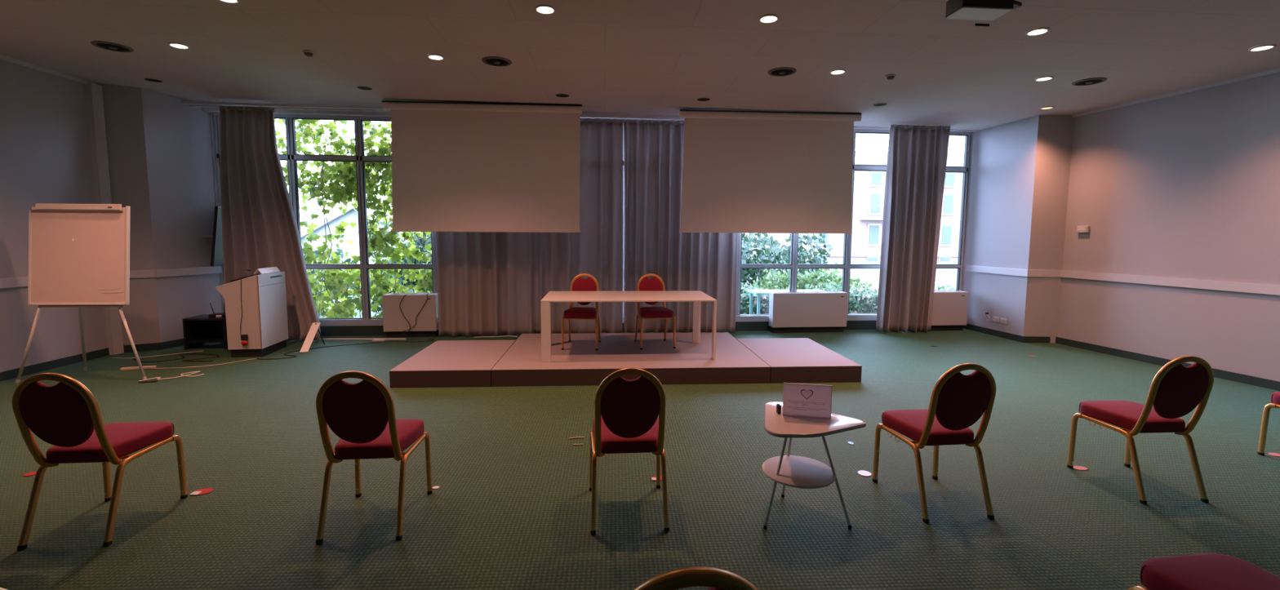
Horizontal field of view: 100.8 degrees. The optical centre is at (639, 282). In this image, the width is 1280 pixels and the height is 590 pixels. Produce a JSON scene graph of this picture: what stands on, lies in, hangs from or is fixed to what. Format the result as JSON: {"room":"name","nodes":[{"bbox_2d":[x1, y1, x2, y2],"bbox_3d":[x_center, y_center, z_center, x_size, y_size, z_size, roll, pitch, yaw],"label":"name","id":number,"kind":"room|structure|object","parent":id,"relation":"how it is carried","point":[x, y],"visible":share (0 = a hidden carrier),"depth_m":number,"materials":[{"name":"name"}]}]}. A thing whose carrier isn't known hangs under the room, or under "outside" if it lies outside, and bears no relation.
{"room":"conference room","nodes":[
{"label":"conference room","id":0,"kind":"room"},
{"bbox_2d":[0,59,107,372],"bbox_3d":[-6.963,-0.279,1.067,0.545,3.850,12.500,0,5,-6],"label":"wall","id":1,"kind":"structure","parent":0,"point":[46,157],"depth_m":6.34,"materials":[{"name":"paint"}]},
{"bbox_2d":[0,276,28,288],"bbox_3d":[-6.775,0.452,1.101,0.048,0.110,12.441,0,5,-5],"label":"trim","id":2,"kind":"structure","parent":1,"relation":"attached to","point":[10,282],"depth_m":6.07,"materials":[{"name":"paint"}]},
{"bbox_2d":[0,54,95,84],"bbox_3d":[-6.762,-2.076,0.875,0.046,0.055,12.437,0,5,-5],"label":"trim","id":3,"kind":"structure","parent":1,"relation":"attached to","point":[4,58],"depth_m":6.40,"materials":[{"name":"paint"}]},
{"bbox_2d":[0,347,109,381],"bbox_3d":[-6.785,1.492,1.193,0.040,0.100,12.426,0,5,-5],"label":"baseboard","id":4,"kind":"structure","parent":1,"relation":"attached to","point":[7,375],"depth_m":6.51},
{"bbox_2d":[84,83,124,355],"bbox_3d":[-7.252,-0.809,7.150,0.140,3.620,0.130,0,5,-6],"label":"trim","id":5,"kind":"structure","parent":1,"relation":"attached to","point":[94,94],"depth_m":7.07,"materials":[{"name":"paint"}]},
{"bbox_2d":[129,266,222,278],"bbox_3d":[-6.880,-0.145,7.768,0.296,0.110,1.371,3,6,28],"label":"trim","id":6,"kind":"structure","parent":1,"relation":"attached to","point":[216,269],"depth_m":7.74,"materials":[{"name":"paint"}]},
{"bbox_2d":[0,328,1279,589],"bbox_3d":[0.677,1.575,2.411,16.200,0.200,13.970,0,5,-6],"label":"floor","id":7,"kind":"structure","parent":0,"point":[510,508],"depth_m":3.48,"materials":[{"name":"green carpet"}]},
{"bbox_2d":[15,203,146,382],"bbox_3d":[-6.311,0.110,6.108,1.327,1.995,0.532,0,5,-4],"label":"flip chart","id":8,"kind":"object","parent":7,"relation":"on","point":[79,254],"visible":1,"depth_m":5.93,"materials":[{"name":"white metal"}]},
{"bbox_2d":[39,305,123,307],"bbox_3d":[-6.277,0.267,5.947,0.840,0.024,0.052,0,5,-4],"label":"tray","id":9,"kind":"object","parent":8,"relation":"on","point":[40,306],"depth_m":5.92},
{"bbox_2d":[12,373,187,550],"bbox_3d":[-3.095,0.922,3.047,0.474,0.956,0.565,0,5,-5],"label":"banquet chair","id":10,"kind":"object","parent":7,"relation":"on","point":[65,415],"visible":1,"depth_m":2.84,"materials":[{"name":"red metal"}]},
{"bbox_2d":[120,365,156,370],"bbox_3d":[-6.148,1.054,6.491,0.340,0.037,0.056,-1,5,-18],"label":"power strip","id":11,"kind":"object","parent":7,"relation":"on","point":[144,367],"visible":0.94,"depth_m":6.47,"materials":[{"name":"beige plastic"}]},
{"bbox_2d":[111,351,203,359],"bbox_3d":[-6.596,1.000,7.227,0.970,0.010,0.153,-2,6,-27],"label":"cable","id":12,"kind":"object","parent":7,"relation":"on","point":[195,351],"visible":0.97,"depth_m":7.19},
{"bbox_2d":[95,83,222,345],"bbox_3d":[-7.257,-0.885,7.828,1.260,3.850,1.270,0,5,-6],"label":"wall pier","id":13,"kind":"object","parent":7,"relation":"on","point":[159,147],"visible":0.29,"depth_m":7.59,"materials":[{"name":"paint"}]},
{"bbox_2d":[123,338,184,352],"bbox_3d":[-6.888,0.896,7.864,0.283,0.100,1.351,3,6,28],"label":"baseboard","id":14,"kind":"object","parent":13,"relation":"attached to","point":[154,346],"visible":0.5,"depth_m":7.57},
{"bbox_2d":[201,206,223,266],"bbox_3d":[-6.594,-0.709,8.206,0.391,0.916,0.380,0,5,-6],"label":"television","id":15,"kind":"object","parent":13,"relation":"attached to","point":[216,260],"visible":0.56,"depth_m":8.07,"materials":[{"name":"black plastic"}]},
{"bbox_2d":[138,371,204,382],"bbox_3d":[-5.409,1.104,6.119,0.258,0.012,0.552,5,7,40],"label":"cable","id":16,"kind":"object","parent":7,"relation":"on","point":[193,372],"visible":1,"depth_m":6.17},
{"bbox_2d":[133,353,219,362],"bbox_3d":[-6.158,1.013,7.092,1.106,0.014,0.477,0,5,-6],"label":"cable","id":17,"kind":"object","parent":7,"relation":"on","point":[180,354],"visible":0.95,"depth_m":7.01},
{"bbox_2d":[189,488,213,495],"bbox_3d":[-2.838,1.360,3.436,0.110,0.008,0.094,-1,5,-11],"label":"floor marker","id":18,"kind":"object","parent":7,"relation":"on","point":[202,491],"visible":1,"depth_m":3.42,"materials":[{"name":"paper"}]},
{"bbox_2d":[182,314,227,350],"bbox_3d":[-6.275,0.729,7.801,0.560,0.450,0.400,0,5,-6],"label":"base cabinet","id":19,"kind":"object","parent":7,"relation":"on","point":[201,330],"visible":0.71,"depth_m":7.73,"materials":[{"name":"black plastic"}]},
{"bbox_2d":[186,336,223,342],"bbox_3d":[-6.275,0.844,7.809,0.510,0.020,0.375,0,5,-6],"label":"shelf","id":20,"kind":"object","parent":19,"relation":"attached to","point":[197,339],"depth_m":7.71,"materials":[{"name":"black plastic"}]},
{"bbox_2d":[208,302,226,317],"bbox_3d":[-6.158,0.408,7.750,0.313,0.201,0.146,-1,5,-11],"label":"router","id":21,"kind":"object","parent":19,"relation":"on","point":[213,315],"visible":0.69,"depth_m":7.70,"materials":[{"name":"black plastic"}]},
{"bbox_2d":[155,357,259,368],"bbox_3d":[-5.510,1.050,6.741,1.081,0.009,0.183,-3,6,-32],"label":"cable","id":22,"kind":"object","parent":7,"relation":"on","point":[259,357],"visible":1,"depth_m":6.66,"materials":[{"name":"beige plastic"}]},
{"bbox_2d":[215,271,288,357],"bbox_3d":[-5.418,0.434,7.427,0.526,1.114,0.719,0,5,-9],"label":"lectern","id":23,"kind":"object","parent":7,"relation":"on","point":[264,296],"visible":1,"depth_m":7.14,"materials":[{"name":"paint"}]},
{"bbox_2d":[240,278,242,334],"bbox_3d":[-5.330,0.335,7.089,0.054,0.777,0.074,0,5,-6],"label":"power cable","id":24,"kind":"object","parent":23,"relation":"hanging from","point":[241,278],"visible":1,"depth_m":7.06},
{"bbox_2d":[240,334,248,345],"bbox_3d":[-5.301,0.777,7.096,0.072,0.148,0.040,0,5,-9],"label":"plug","id":25,"kind":"object","parent":23,"relation":"attached to","point":[243,337],"visible":1,"depth_m":7.08,"materials":[{"name":"red plastic"}]},
{"bbox_2d":[230,273,266,282],"bbox_3d":[-5.461,-0.055,7.354,0.359,0.105,0.380,0,5,-9],"label":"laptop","id":26,"kind":"object","parent":23,"relation":"on","point":[237,279],"visible":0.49,"depth_m":7.18,"materials":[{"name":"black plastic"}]},
{"bbox_2d":[253,266,279,274],"bbox_3d":[-5.244,-0.167,7.444,0.105,0.070,0.490,0,5,-9],"label":"booklet","id":27,"kind":"object","parent":23,"relation":"on","point":[273,269],"visible":1,"depth_m":7.39,"materials":[{"name":"white paper"}]},
{"bbox_2d":[299,322,324,351],"bbox_3d":[-4.757,0.788,7.720,0.098,0.375,0.497,1,5,3],"label":"sign","id":28,"kind":"object","parent":7,"relation":"on","point":[307,344],"visible":1,"depth_m":7.65,"materials":[{"name":"beige plastic"}]},
{"bbox_2d":[256,338,434,359],"bbox_3d":[-4.269,0.960,7.820,2.273,0.012,0.497,-4,7,-39],"label":"cable","id":29,"kind":"object","parent":7,"relation":"on","point":[429,339],"visible":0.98,"depth_m":7.88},
{"bbox_2d":[319,337,406,340],"bbox_3d":[-4.497,0.903,8.387,1.555,0.020,0.040,0,5,-2],"label":"cable","id":30,"kind":"object","parent":7,"relation":"on","point":[320,339],"visible":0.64,"depth_m":8.38,"materials":[{"name":"paint"}]},
{"bbox_2d":[315,370,432,543],"bbox_3d":[-1.560,0.924,3.118,0.474,0.956,0.565,0,5,-5],"label":"banquet chair","id":31,"kind":"object","parent":7,"relation":"on","point":[362,414],"visible":1,"depth_m":2.89,"materials":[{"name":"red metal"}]},
{"bbox_2d":[382,293,438,337],"bbox_3d":[-3.730,0.541,8.644,0.830,0.703,0.222,0,5,-6],"label":"heater","id":32,"kind":"object","parent":7,"relation":"on","point":[394,322],"visible":0.9,"depth_m":8.54,"materials":[{"name":"paint"}]},
{"bbox_2d":[390,293,432,294],"bbox_3d":[-3.728,0.193,8.618,0.630,0.005,0.138,0,5,-6],"label":"grille","id":33,"kind":"object","parent":32,"relation":"attached to","point":[400,293],"depth_m":8.58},
{"bbox_2d":[400,293,427,334],"bbox_3d":[-3.644,0.514,8.568,0.438,0.658,0.166,0,5,-6],"label":"cable","id":34,"kind":"object","parent":32,"relation":"attached to","point":[406,293],"visible":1,"depth_m":8.52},
{"bbox_2d":[389,340,515,387],"bbox_3d":[-2.242,0.986,6.625,1.138,0.192,1.690,0,5,-6],"label":"stage platform","id":35,"kind":"object","parent":7,"relation":"on","point":[442,363],"visible":0.98,"depth_m":6.01,"materials":[{"name":"wood"}]},
{"bbox_2d":[320,320,876,336],"bbox_3d":[-0.496,0.775,9.191,13.030,0.175,0.160,0,5,-6],"label":"window sill","id":36,"kind":"structure","parent":7,"relation":"on","point":[340,331],"depth_m":8.75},
{"bbox_2d":[209,112,435,326],"bbox_3d":[-5.045,-1.046,8.562,3.335,3.535,0.130,0,5,-6],"label":"window","id":37,"kind":"structure","parent":36,"relation":"on","point":[291,157],"depth_m":8.51,"materials":[{"name":"metal"}]},
{"bbox_2d":[431,123,737,323],"bbox_3d":[-0.855,-1.059,8.966,5.175,3.535,0.130,0,5,-6],"label":"window","id":38,"kind":"structure","parent":36,"relation":"on","point":[433,233],"depth_m":8.80,"materials":[{"name":"metal"}]},
{"bbox_2d":[735,128,973,321],"bbox_3d":[3.812,-1.073,9.413,4.290,3.535,0.135,0,5,-6],"label":"window","id":39,"kind":"structure","parent":36,"relation":"on","point":[966,170],"depth_m":9.44,"materials":[{"name":"metal"}]},
{"bbox_2d":[589,368,669,534],"bbox_3d":[-0.075,0.923,3.218,0.474,0.956,0.565,0,5,-5],"label":"banquet chair","id":40,"kind":"object","parent":7,"relation":"on","point":[626,411],"visible":1,"depth_m":2.98,"materials":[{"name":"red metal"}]},
{"bbox_2d":[491,332,770,386],"bbox_3d":[-0.143,0.965,6.997,3.205,0.192,2.240,0,5,-6],"label":"stage","id":41,"kind":"object","parent":7,"relation":"on","point":[580,363],"visible":0.96,"depth_m":6.24,"materials":[{"name":"wood"}]},
{"bbox_2d":[561,273,600,350],"bbox_3d":[-0.772,0.381,7.066,0.474,0.956,0.565,0,5,1],"label":"banquet chair","id":42,"kind":"object","parent":41,"relation":"on","point":[577,284],"visible":0.88,"depth_m":7.22,"materials":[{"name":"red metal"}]},
{"bbox_2d":[541,290,716,362],"bbox_3d":[-0.158,0.528,6.727,2.060,0.726,1.020,0,5,-4],"label":"table","id":43,"kind":"object","parent":41,"relation":"on","point":[696,297],"visible":1,"depth_m":6.43,"materials":[{"name":"white laminate"}]},
{"bbox_2d":[634,273,675,349],"bbox_3d":[0.192,0.379,7.148,0.474,0.956,0.565,-1,5,-10],"label":"banquet chair","id":44,"kind":"object","parent":41,"relation":"on","point":[656,283],"visible":0.84,"depth_m":7.26,"materials":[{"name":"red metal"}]},
{"bbox_2d":[634,566,758,589],"bbox_3d":[0.092,1.081,1.469,0.474,0.956,0.565,0,5,-6],"label":"banquet chair","id":45,"kind":"object","parent":7,"relation":"on","point":[717,579],"visible":1,"depth_m":1.16,"materials":[{"name":"gold metal"}]},
{"bbox_2d":[736,337,862,383],"bbox_3d":[1.975,0.986,6.892,1.122,0.192,1.688,0,5,-6],"label":"stage platform","id":46,"kind":"object","parent":7,"relation":"on","point":[790,360],"visible":0.98,"depth_m":6.30,"materials":[{"name":"wood"}]},
{"bbox_2d":[768,291,848,333],"bbox_3d":[2.933,0.524,9.246,1.330,0.703,0.222,0,5,-6],"label":"heater","id":47,"kind":"object","parent":7,"relation":"on","point":[789,312],"visible":1,"depth_m":9.15,"materials":[{"name":"paint"}]},
{"bbox_2d":[777,291,838,293],"bbox_3d":[2.935,0.176,9.220,1.130,0.005,0.138,0,5,-6],"label":"grille","id":48,"kind":"object","parent":47,"relation":"attached to","point":[782,291],"depth_m":9.19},
{"bbox_2d":[762,401,866,529],"bbox_3d":[0.966,1.123,3.212,0.634,0.563,0.620,4,6,37],"label":"side table","id":49,"kind":"object","parent":7,"relation":"on","point":[793,471],"visible":0.97,"depth_m":3.11,"materials":[{"name":"white metal"}]},
{"bbox_2d":[776,403,781,413],"bbox_3d":[0.877,0.800,3.344,0.018,0.055,0.040,0,5,-6],"label":"bottle","id":50,"kind":"object","parent":49,"relation":"on","point":[778,406],"visible":1,"depth_m":3.33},
{"bbox_2d":[762,455,835,488],"bbox_3d":[0.937,1.119,3.134,0.418,0.016,0.418,0,5,-6],"label":"shelf","id":51,"kind":"object","parent":49,"relation":"attached to","point":[797,472],"depth_m":3.10,"materials":[{"name":"wood"}]},
{"bbox_2d":[782,382,832,418],"bbox_3d":[1.038,0.729,3.300,0.288,0.207,0.077,1,5,12],"label":"sign card","id":52,"kind":"object","parent":49,"relation":"on","point":[803,400],"visible":1,"depth_m":3.26,"materials":[{"name":"paper"}]},
{"bbox_2d":[800,389,813,399],"bbox_3d":[1.028,0.695,3.261,0.074,0.067,0.001,1,5,12],"label":"print","id":53,"kind":"object","parent":52,"relation":"attached to","point":[802,389],"depth_m":3.26},
{"bbox_2d":[857,470,871,476],"bbox_3d":[1.594,1.358,3.757,0.090,0.004,0.090,0,5,-6],"label":"floor marker","id":54,"kind":"object","parent":7,"relation":"on","point":[862,473],"visible":1,"depth_m":3.75,"materials":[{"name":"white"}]},
{"bbox_2d":[872,363,995,523],"bbox_3d":[1.869,0.921,3.364,0.474,0.956,0.565,0,5,-7],"label":"banquet chair","id":55,"kind":"object","parent":7,"relation":"on","point":[957,401],"visible":1,"depth_m":3.15,"materials":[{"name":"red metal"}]},
{"bbox_2d":[916,290,968,331],"bbox_3d":[5.350,0.515,9.499,0.970,0.703,0.222,0,5,-6],"label":"heater","id":56,"kind":"object","parent":7,"relation":"on","point":[949,312],"visible":0.63,"depth_m":9.41,"materials":[{"name":"paint"}]},
{"bbox_2d":[933,290,960,292],"bbox_3d":[5.352,0.167,9.473,0.770,0.005,0.138,0,5,-6],"label":"grille","id":57,"kind":"object","parent":56,"relation":"attached to","point":[934,291],"depth_m":9.44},
{"bbox_2d":[964,115,1074,342],"bbox_3d":[6.445,-0.913,8.988,0.840,3.850,1.590,0,5,-6],"label":"wall pier","id":58,"kind":"object","parent":7,"relation":"on","point":[1020,169],"visible":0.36,"depth_m":8.49,"materials":[{"name":"paint"}]},
{"bbox_2d":[963,323,1050,342],"bbox_3d":[6.093,0.868,8.977,0.468,0.100,1.489,-2,6,-27],"label":"baseboard","id":59,"kind":"object","parent":58,"relation":"attached to","point":[972,327],"visible":0.86,"depth_m":8.72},
{"bbox_2d":[965,265,1060,276],"bbox_3d":[6.096,-0.187,8.880,0.484,0.110,1.509,-2,6,-27],"label":"trim","id":60,"kind":"structure","parent":58,"relation":"attached to","point":[1015,272],"depth_m":8.61,"materials":[{"name":"paint"}]},
{"bbox_2d":[1073,466,1087,470],"bbox_3d":[3.209,1.357,3.861,0.100,0.004,0.070,0,5,-6],"label":"floor marker","id":61,"kind":"object","parent":7,"relation":"on","point":[1077,468],"visible":1,"depth_m":3.86,"materials":[{"name":"paper"}]},
{"bbox_2d":[1066,355,1213,504],"bbox_3d":[3.389,0.909,3.587,0.474,0.956,0.565,0,5,-4],"label":"banquet chair","id":62,"kind":"object","parent":7,"relation":"on","point":[1176,389],"visible":1,"depth_m":3.39,"materials":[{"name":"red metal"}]},
{"bbox_2d":[1128,553,1279,589],"bbox_3d":[2.063,1.069,1.714,0.474,0.956,0.565,0,5,-8],"label":"banquet chair","id":63,"kind":"object","parent":7,"relation":"on","point":[1201,571],"visible":1,"depth_m":1.86,"materials":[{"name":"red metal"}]},
{"bbox_2d":[1257,391,1279,455],"bbox_3d":[5.087,0.896,3.846,0.474,0.956,0.565,0,5,-6],"label":"banquet chair","id":64,"kind":"object","parent":7,"relation":"on","point":[1275,397],"visible":1,"depth_m":4.09,"materials":[{"name":"gold metal"}]},
{"bbox_2d":[0,0,1279,130],"bbox_3d":[0.697,-2.208,2.083,16.200,0.333,13.990,0,5,-6],"label":"ceiling","id":65,"kind":"structure","parent":0,"point":[659,57],"depth_m":5.54,"materials":[{"name":"paint"}]},
{"bbox_2d":[90,40,133,52],"bbox_3d":[-5.612,-2.496,5.634,0.330,0.027,0.330,0,5,-6],"label":"ceiling vent","id":66,"kind":"object","parent":65,"relation":"in","point":[108,46],"visible":1,"depth_m":5.61,"materials":[{"name":"metal"}]},
{"bbox_2d":[142,78,164,83],"bbox_3d":[-6.338,-2.628,6.895,0.204,0.008,0.204,0,5,-6],"label":"recessed light","id":67,"kind":"object","parent":65,"relation":"in","point":[153,80],"visible":1,"depth_m":6.89,"materials":[{"name":"paint"}]},
{"bbox_2d":[167,42,190,49],"bbox_3d":[-4.857,-2.488,5.575,0.184,0.017,0.184,0,5,-6],"label":"recessed light","id":68,"kind":"object","parent":65,"relation":"in","point":[179,46],"visible":1,"depth_m":5.57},
{"bbox_2d":[217,0,239,4],"bbox_3d":[-3.450,-2.366,4.412,0.184,0.017,0.184,0,5,-6],"label":"recessed light","id":69,"kind":"object","parent":65,"relation":"in","point":[231,2],"visible":1,"depth_m":4.46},
{"bbox_2d":[302,49,314,57],"bbox_3d":[-3.582,-2.464,5.721,0.114,0.048,0.114,0,5,-6],"label":"smoke detector","id":70,"kind":"object","parent":65,"relation":"attached to","point":[308,53],"visible":1,"depth_m":5.69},
{"bbox_2d":[355,86,373,90],"bbox_3d":[-3.712,-2.613,7.135,0.204,0.008,0.204,0,5,-6],"label":"recessed light","id":71,"kind":"object","parent":65,"relation":"in","point":[365,88],"visible":1,"depth_m":7.15,"materials":[{"name":"paint"}]},
{"bbox_2d":[426,53,444,60],"bbox_3d":[-2.248,-2.474,5.823,0.184,0.017,0.184,0,5,-6],"label":"recessed light","id":72,"kind":"object","parent":65,"relation":"in","point":[432,56],"visible":1,"depth_m":5.81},
{"bbox_2d":[382,100,582,232],"bbox_3d":[-2.314,-1.696,7.909,2.892,1.890,0.107,0,5,-4],"label":"projection screen","id":73,"kind":"object","parent":65,"relation":"hanging from","point":[457,166],"visible":1,"depth_m":7.89,"materials":[{"name":"fabric"}]},
{"bbox_2d":[481,56,511,66],"bbox_3d":[-1.607,-2.469,5.946,0.330,0.027,0.330,0,5,-6],"label":"ceiling vent","id":74,"kind":"object","parent":65,"relation":"in","point":[496,61],"visible":1,"depth_m":5.92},
{"bbox_2d":[182,101,882,124],"bbox_3d":[-0.499,-2.671,8.487,12.550,0.035,0.200,0,5,-6],"label":"track","id":75,"kind":"object","parent":65,"relation":"attached to","point":[206,104],"visible":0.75,"depth_m":8.08,"materials":[{"name":"metal"}]},
{"bbox_2d":[218,106,320,342],"bbox_3d":[-5.640,-0.848,8.033,1.522,3.543,0.252,0,5,2],"label":"curtain","id":76,"kind":"object","parent":75,"relation":"hanging from","point":[260,228],"visible":0.81,"depth_m":8.02,"materials":[{"name":"fabric"}]},
{"bbox_2d":[435,118,622,337],"bbox_3d":[-1.776,-0.879,8.619,3.009,3.542,0.181,0,5,-6],"label":"curtain","id":77,"kind":"object","parent":75,"relation":"hanging from","point":[489,283],"visible":0.42,"depth_m":8.68,"materials":[{"name":"fabric"}]},
{"bbox_2d":[623,119,737,333],"bbox_3d":[0.701,-0.887,8.859,1.972,3.542,0.202,0,5,-6],"label":"curtain","id":78,"kind":"object","parent":75,"relation":"hanging from","point":[706,263],"visible":0.59,"depth_m":8.87,"materials":[{"name":"fabric"}]},
{"bbox_2d":[875,124,950,333],"bbox_3d":[4.714,-0.888,9.123,1.130,3.542,0.233,0,5,-6],"label":"curtain","id":79,"kind":"object","parent":75,"relation":"hanging from","point":[917,155],"visible":1,"depth_m":9.10,"materials":[{"name":"fabric"}]},
{"bbox_2d":[534,4,555,14],"bbox_3d":[-0.815,-2.342,4.548,0.184,0.017,0.184,0,5,-6],"label":"recessed light","id":80,"kind":"object","parent":65,"relation":"in","point":[540,9],"visible":1,"depth_m":4.54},
{"bbox_2d":[555,93,569,97],"bbox_3d":[-1.080,-2.598,7.375,0.204,0.008,0.204,0,5,-6],"label":"recessed light","id":81,"kind":"object","parent":65,"relation":"in","point":[561,95],"visible":1,"depth_m":7.39,"materials":[{"name":"paint"}]},
{"bbox_2d":[202,106,978,132],"bbox_3d":[-0.358,-2.765,8.845,12.800,0.210,0.240,0,5,-6],"label":"trim","id":82,"kind":"structure","parent":65,"relation":"attached to","point":[206,109],"depth_m":8.34,"materials":[{"name":"paint"}]},
{"bbox_2d":[696,97,711,101],"bbox_3d":[0.899,-2.581,7.484,0.204,0.008,0.204,0,5,-6],"label":"recessed light","id":83,"kind":"object","parent":65,"relation":"in","point":[699,99],"visible":1,"depth_m":7.49,"materials":[{"name":"paint"}]},
{"bbox_2d":[758,13,779,23],"bbox_3d":[1.138,-2.327,4.679,0.184,0.017,0.184,0,5,-6],"label":"recessed light","id":84,"kind":"object","parent":65,"relation":"in","point":[766,19],"visible":1,"depth_m":4.67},
{"bbox_2d":[679,109,862,233],"bbox_3d":[2.001,-1.685,8.193,2.816,1.845,0.108,0,5,-4],"label":"projection screen","id":85,"kind":"object","parent":65,"relation":"hanging from","point":[744,171],"visible":1,"depth_m":8.18,"materials":[{"name":"fabric"}]},
{"bbox_2d":[767,66,796,76],"bbox_3d":[1.659,-2.444,6.177,0.330,0.027,0.330,0,5,-6],"label":"ceiling vent","id":86,"kind":"object","parent":65,"relation":"in","point":[784,71],"visible":1,"depth_m":6.15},
{"bbox_2d":[829,69,846,75],"bbox_3d":[2.297,-2.441,6.147,0.184,0.017,0.184,0,5,-6],"label":"recessed light","id":87,"kind":"object","parent":65,"relation":"in","point":[837,72],"visible":1,"depth_m":6.14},
{"bbox_2d":[885,74,896,79],"bbox_3d":[2.972,-2.423,6.271,0.114,0.048,0.114,0,5,-6],"label":"smoke detector","id":88,"kind":"object","parent":65,"relation":"attached to","point":[891,77],"visible":1,"depth_m":6.24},
{"bbox_2d":[945,0,1022,26],"bbox_3d":[2.247,-1.938,3.439,0.435,0.536,0.215,0,5,-4],"label":"ceiling projector","id":89,"kind":"object","parent":65,"relation":"hanging from","point":[971,10],"visible":1,"depth_m":3.40,"materials":[{"name":"black plastic"}]},
{"bbox_2d":[1025,27,1049,35],"bbox_3d":[3.668,-2.310,4.884,0.184,0.017,0.184,0,5,-6],"label":"recessed light","id":90,"kind":"object","parent":65,"relation":"in","point":[1036,32],"visible":1,"depth_m":4.88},
{"bbox_2d":[1034,75,1053,81],"bbox_3d":[4.810,-2.420,6.301,0.184,0.017,0.184,0,5,-6],"label":"recessed light","id":91,"kind":"object","parent":65,"relation":"in","point":[1042,78],"visible":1,"depth_m":6.29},
{"bbox_2d":[1039,106,1054,110],"bbox_3d":[5.912,-2.528,7.688,0.184,0.017,0.184,0,5,-6],"label":"recessed light","id":92,"kind":"object","parent":65,"relation":"in","point":[1048,107],"visible":1,"depth_m":7.67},
{"bbox_2d":[1071,77,1106,85],"bbox_3d":[5.426,-2.412,6.394,0.330,0.027,0.330,0,5,-6],"label":"ceiling vent","id":93,"kind":"object","parent":65,"relation":"in","point":[1087,82],"visible":1,"depth_m":6.37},
{"bbox_2d":[1248,44,1276,52],"bbox_3d":[6.128,-2.306,5.213,0.184,0.017,0.184,0,5,-6],"label":"recessed light","id":94,"kind":"object","parent":65,"relation":"in","point":[1264,47],"visible":1,"depth_m":5.21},
{"bbox_2d":[1057,72,1279,382],"bbox_3d":[7.727,-0.377,3.068,1.400,3.850,13.670,0,5,-6],"label":"wall","id":95,"kind":"structure","parent":0,"point":[1187,185],"depth_m":6.76,"materials":[{"name":"paint"}]},
{"bbox_2d":[1076,226,1089,232],"bbox_3d":[6.668,-0.795,7.965,0.037,0.100,0.170,-1,5,-10],"label":"wall thermostat","id":96,"kind":"object","parent":95,"relation":"attached to","point":[1079,228],"visible":1,"depth_m":7.95,"materials":[{"name":"plastic"}]},
{"bbox_2d":[1055,337,1279,391],"bbox_3d":[7.678,1.460,2.456,0.014,0.100,12.203,-1,5,-10],"label":"baseboard","id":97,"kind":"structure","parent":95,"relation":"attached to","point":[1252,380],"depth_m":7.04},
{"bbox_2d":[1060,270,1279,295],"bbox_3d":[7.680,0.404,2.361,0.022,0.110,12.218,-1,5,-10],"label":"trim","id":98,"kind":"structure","parent":95,"relation":"attached to","point":[1268,289],"depth_m":6.75,"materials":[{"name":"paint"}]},
{"bbox_2d":[1071,68,1279,118],"bbox_3d":[7.694,-1.999,2.147,0.020,0.045,12.214,-1,5,-10],"label":"trim","id":99,"kind":"structure","parent":95,"relation":"attached to","point":[1277,70],"depth_m":6.70,"materials":[{"name":"paint"}]},
{"label":"outside","id":100,"kind":"structure","parent":0,"visible":0},
{"bbox_2d":[317,262,957,318],"bbox_3d":[5.190,-2.028,50.334,140.000,0.300,80.830,0,5,-6],"label":"ground","id":101,"kind":"structure","parent":100,"point":[944,277],"depth_m":30.48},
{"bbox_2d":[304,246,360,313],"bbox_3d":[-10.108,0.044,14.702,4.740,2.115,2.778,0,5,-8],"label":"tree","id":102,"kind":"object","parent":101,"relation":"on","point":[340,251],"visible":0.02,"depth_m":14.87,"materials":[{"name":"green plant"}]},
{"bbox_2d":[300,203,428,291],"bbox_3d":[-11.810,-1.486,22.429,5.800,3.400,5.600,0,5,-6],"label":"house","id":103,"kind":"structure","parent":101,"relation":"on","point":[352,215],"depth_m":19.92,"materials":[{"name":"stone"}]},
{"bbox_2d":[351,205,431,316],"bbox_3d":[-5.592,-0.825,14.548,4.737,3.873,2.695,0,5,-2],"label":"tree","id":104,"kind":"object","parent":101,"relation":"on","point":[416,244],"visible":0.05,"depth_m":14.01,"materials":[{"name":"green plant"}]},
{"bbox_2d":[740,232,790,293],"bbox_3d":[2.927,-0.304,15.836,4.705,2.751,2.982,-3,6,-33],"label":"tree","id":105,"kind":"object","parent":101,"relation":"on","point":[763,257],"visible":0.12,"depth_m":15.40,"materials":[{"name":"green plant"}]},
{"bbox_2d":[746,289,824,314],"bbox_3d":[2.950,0.767,10.592,1.500,1.180,0.600,0,5,-6],"label":"railing","id":106,"kind":"object","parent":101,"relation":"on","point":[758,292],"visible":0.27,"depth_m":10.56,"materials":[{"name":"metal"}]},
{"bbox_2d":[742,233,836,287],"bbox_3d":[5.302,-0.645,19.594,3.747,2.834,3.183,-1,5,-15],"label":"tree","id":107,"kind":"object","parent":101,"relation":"on","point":[802,255],"visible":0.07,"depth_m":19.12,"materials":[{"name":"green plant"}]},
{"bbox_2d":[749,262,871,292],"bbox_3d":[4.097,0.344,13.250,3.001,1.649,1.743,1,5,4],"label":"bush","id":108,"kind":"object","parent":101,"relation":"on","point":[812,278],"visible":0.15,"depth_m":12.96,"materials":[{"name":"green plant"}]},
{"bbox_2d":[740,280,955,314],"bbox_3d":[6.095,0.640,11.915,9.739,1.328,1.350,0,5,-6],"label":"hedge","id":109,"kind":"object","parent":101,"relation":"on","point":[861,302],"visible":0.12,"depth_m":11.47,"materials":[{"name":"green plant"}]},
{"bbox_2d":[745,151,964,262],"bbox_3d":[24.113,-6.932,51.889,31.000,9.600,13.500,0,5,-6],"label":"apartment building","id":110,"kind":"structure","parent":101,"relation":"on","point":[868,186],"depth_m":45.80,"materials":[{"name":"stone"}]},
{"bbox_3d":[0.106,-3.228,9.222,17.000,0.650,0.500,0,5,-6],"label":"lintel","id":111,"kind":"object","parent":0,"visible":0},
{"bbox_2d":[274,119,432,318],"bbox_3d":[-4.682,-1.012,9.398,5.474,5.150,1.120,0,5,-6],"label":"trees","id":112,"kind":"object","parent":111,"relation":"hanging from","point":[344,173],"visible":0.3,"depth_m":9.27,"materials":[{"name":"green plant"}]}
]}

